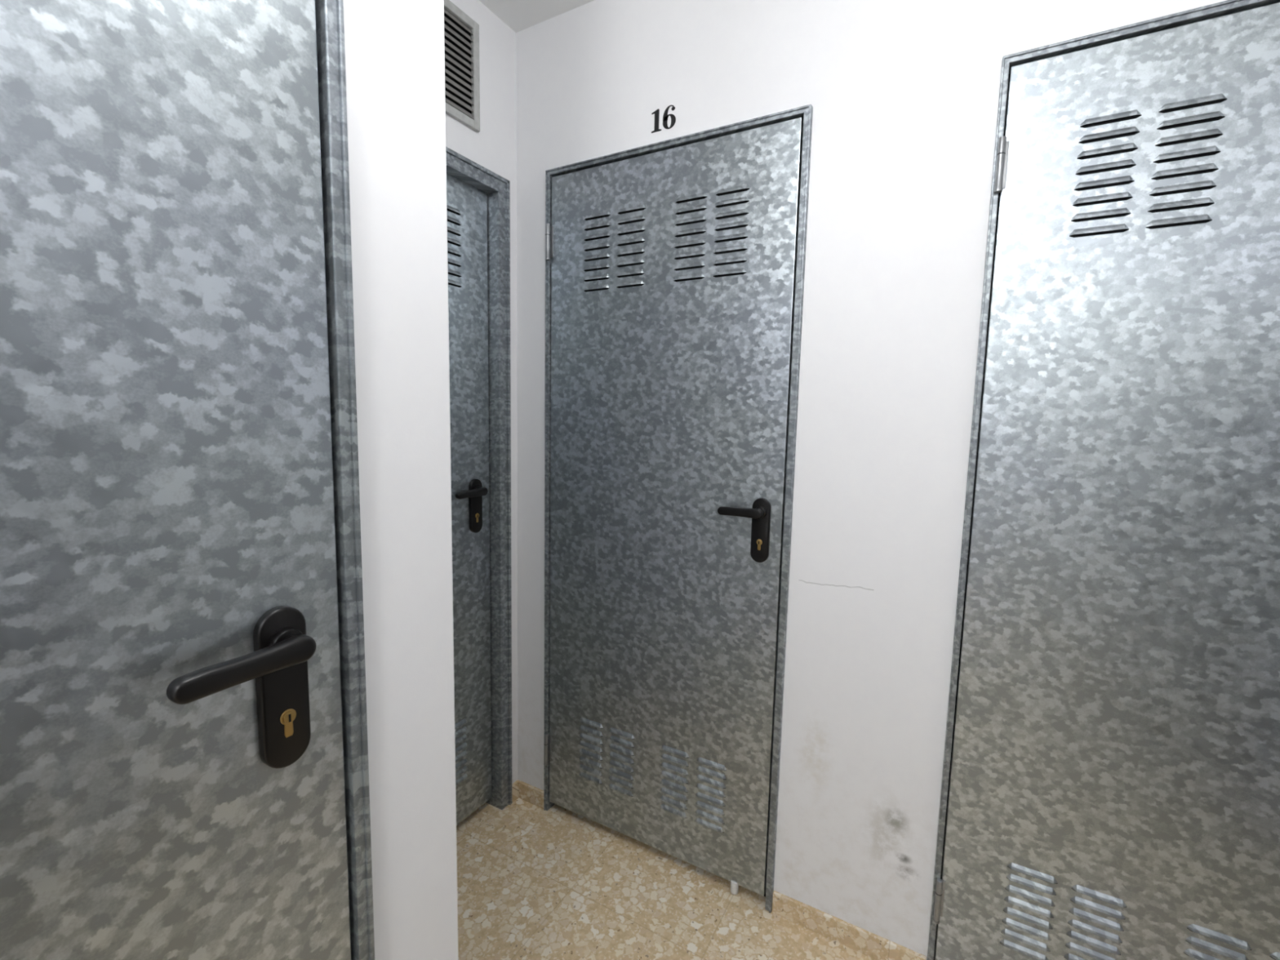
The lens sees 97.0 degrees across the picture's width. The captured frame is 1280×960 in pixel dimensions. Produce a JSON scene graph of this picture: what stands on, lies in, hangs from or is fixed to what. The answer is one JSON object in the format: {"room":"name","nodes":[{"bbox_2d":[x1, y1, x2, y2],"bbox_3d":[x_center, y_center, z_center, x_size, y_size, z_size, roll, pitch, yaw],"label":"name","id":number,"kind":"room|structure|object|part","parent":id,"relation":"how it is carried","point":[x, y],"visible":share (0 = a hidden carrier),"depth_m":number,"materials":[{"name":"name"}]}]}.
{"room":"storage unit corridor","nodes":[
{"label":"storage unit corridor","id":0,"kind":"room"},
{"bbox_2d":[343,0,457,959],"bbox_3d":[-0.908,0.092,-0.261,0.120,2.477,2.434,5,7,29],"label":"wall","id":1,"kind":"structure","parent":0,"point":[395,53],"depth_m":0.70,"materials":[{"name":"white paint"}]},
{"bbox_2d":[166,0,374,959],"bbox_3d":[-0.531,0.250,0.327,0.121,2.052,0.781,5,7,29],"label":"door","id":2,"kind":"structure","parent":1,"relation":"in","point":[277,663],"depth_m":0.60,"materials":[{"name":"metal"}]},
{"bbox_2d":[0,0,351,959],"bbox_3d":[-0.531,0.244,0.322,0.040,2.000,0.740,5,7,29],"label":"door leaf","id":3,"kind":"structure","parent":2,"relation":"attached to","point":[166,468],"depth_m":0.48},
{"bbox_3d":[-0.368,0.216,0.533,0.045,0.168,0.130,5,7,29],"label":"lever handle","id":4,"kind":"part","parent":2,"relation":"part of","materials":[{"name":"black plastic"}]},
{"bbox_2d":[280,708,296,737],"bbox_3d":[-0.358,0.248,0.578,0.004,0.029,0.016,5,7,29],"label":"cylinder","id":5,"kind":"object","parent":2,"relation":"attached to","point":[286,718],"visible":1,"depth_m":0.58,"materials":[{"name":"gold metal"}]},
{"bbox_3d":[-0.546,0.249,0.336,0.086,2.052,0.781,5,7,29],"label":"frame","id":6,"kind":"part","parent":2,"relation":"part of","materials":[{"name":"grey metal"}]},
{"bbox_2d":[445,0,517,783],"bbox_3d":[-0.702,-0.089,1.450,0.120,2.477,1.001,5,7,29],"label":"wall","id":7,"kind":"structure","parent":0,"point":[493,148],"depth_m":1.70,"materials":[{"name":"white paint"}]},
{"bbox_2d":[444,0,479,132],"bbox_3d":[-0.529,-1.119,1.473,0.012,0.282,0.292,5,7,29],"label":"air vent","id":8,"kind":"object","parent":7,"relation":"in","point":[461,32],"visible":0.5,"depth_m":1.55,"materials":[{"name":"white metal"}]},
{"bbox_2d":[445,146,512,809],"bbox_3d":[-0.644,0.128,1.519,0.084,2.032,0.775,5,7,29],"label":"door","id":9,"kind":"structure","parent":7,"relation":"in","point":[497,188],"depth_m":1.79,"materials":[{"name":"metal"}]},
{"bbox_2d":[446,173,491,825],"bbox_3d":[-0.662,0.133,1.529,0.040,1.956,0.678,5,7,29],"label":"door leaf","id":10,"kind":"structure","parent":9,"relation":"attached to","point":[466,204],"depth_m":1.74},
{"bbox_3d":[-0.513,0.085,1.711,0.045,0.168,0.130,5,7,29],"label":"lever handle","id":11,"kind":"part","parent":9,"relation":"part of","materials":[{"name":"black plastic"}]},
{"bbox_2d":[475,513,479,522],"bbox_3d":[-0.503,0.117,1.756,0.004,0.029,0.016,5,7,29],"label":"cylinder","id":12,"kind":"object","parent":9,"relation":"attached to","point":[477,515],"visible":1,"depth_m":1.75,"materials":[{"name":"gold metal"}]},
{"bbox_2d":[511,781,518,801],"bbox_3d":[-0.436,1.078,1.958,0.011,0.058,0.031,5,7,29],"label":"baseboard","id":13,"kind":"structure","parent":7,"relation":"attached to","point":[515,785],"depth_m":1.96,"materials":[{"name":"beige stone"}]},
{"bbox_2d":[479,0,594,32],"bbox_3d":[-0.282,-1.230,0.097,3.240,0.100,4.135,5,7,29],"label":"ceiling","id":14,"kind":"structure","parent":0,"point":[518,15],"depth_m":1.62,"materials":[{"name":"paint"}]},
{"bbox_2d":[456,797,875,959],"bbox_3d":[-0.335,1.331,0.375,3.240,0.100,4.135,5,7,29],"label":"floor","id":15,"kind":"structure","parent":0,"point":[557,882],"depth_m":1.55,"materials":[{"name":"beige stone"}]},
{"bbox_2d":[730,880,738,894],"bbox_3d":[0.266,1.141,1.592,0.022,0.034,0.022,5,7,29],"label":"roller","id":16,"kind":"object","parent":15,"relation":"on","point":[734,886],"visible":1,"depth_m":1.58,"materials":[{"name":"white plastic"}]},
{"bbox_2d":[515,0,1226,959],"bbox_3d":[0.664,-0.047,1.321,2.627,2.477,0.120,5,7,29],"label":"wall","id":17,"kind":"structure","parent":0,"point":[903,95],"depth_m":1.34,"materials":[{"name":"white paint"}]},
{"bbox_2d":[651,105,675,133],"bbox_3d":[0.063,-0.961,1.507,0.073,0.059,0.001,5,7,29],"label":"number","id":18,"kind":"object","parent":17,"relation":"in","point":[656,113],"depth_m":1.50,"materials":[{"name":"black paint"}]},
{"bbox_2d":[543,104,813,913],"bbox_3d":[0.048,0.121,1.631,0.781,2.052,0.121,5,7,29],"label":"door","id":19,"kind":"structure","parent":17,"relation":"in","point":[760,513],"depth_m":1.46,"materials":[{"name":"metal"}]},
{"bbox_2d":[543,117,803,896],"bbox_3d":[0.035,0.114,1.628,0.752,2.000,0.054,5,7,29],"label":"door leaf","id":20,"kind":"structure","parent":19,"relation":"attached to","point":[673,270],"depth_m":1.58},
{"bbox_3d":[-0.291,0.089,1.794,0.020,1.724,0.020,5,7,29],"label":"hinges","id":21,"kind":"part","parent":20,"relation":"part of","materials":[{"name":"grey metal"}]},
{"bbox_3d":[0.266,0.128,1.463,0.130,0.168,0.045,5,7,29],"label":"lever handle","id":22,"kind":"part","parent":19,"relation":"part of","materials":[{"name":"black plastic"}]},
{"bbox_2d":[756,539,762,550],"bbox_3d":[0.306,0.167,1.456,0.016,0.029,0.004,5,7,29],"label":"cylinder","id":23,"kind":"object","parent":19,"relation":"attached to","point":[759,542],"visible":1,"depth_m":1.46,"materials":[{"name":"gold metal"}]},
{"bbox_2d":[515,779,926,959],"bbox_3d":[0.607,1.161,1.395,2.387,0.058,0.011,5,7,29],"label":"baseboard","id":24,"kind":"structure","parent":17,"relation":"attached to","point":[873,945],"depth_m":1.45,"materials":[{"name":"beige stone"}]},
{"bbox_2d":[927,0,1279,959],"bbox_3d":[1.050,0.203,1.066,0.781,2.052,0.121,5,7,29],"label":"door","id":25,"kind":"structure","parent":17,"relation":"in","point":[1228,6],"depth_m":1.17,"materials":[{"name":"metal"}]},
{"bbox_2d":[933,73,1010,959],"bbox_3d":[1.061,0.206,1.089,0.754,2.042,0.010,5,7,29],"label":"door frame","id":26,"kind":"object","parent":25,"relation":"attached to","point":[1009,73],"visible":0.02,"depth_m":1.25,"materials":[{"name":"grey metal"}]},
{"bbox_2d":[932,2,1279,959],"bbox_3d":[1.038,0.197,1.063,0.752,2.000,0.054,5,7,29],"label":"door leaf","id":27,"kind":"structure","parent":25,"relation":"attached to","point":[1114,792],"depth_m":1.09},
{"bbox_3d":[0.711,0.171,1.228,0.020,1.724,0.020,5,7,29],"label":"hinges","id":28,"kind":"part","parent":27,"relation":"part of","materials":[{"name":"grey metal"}]}
]}

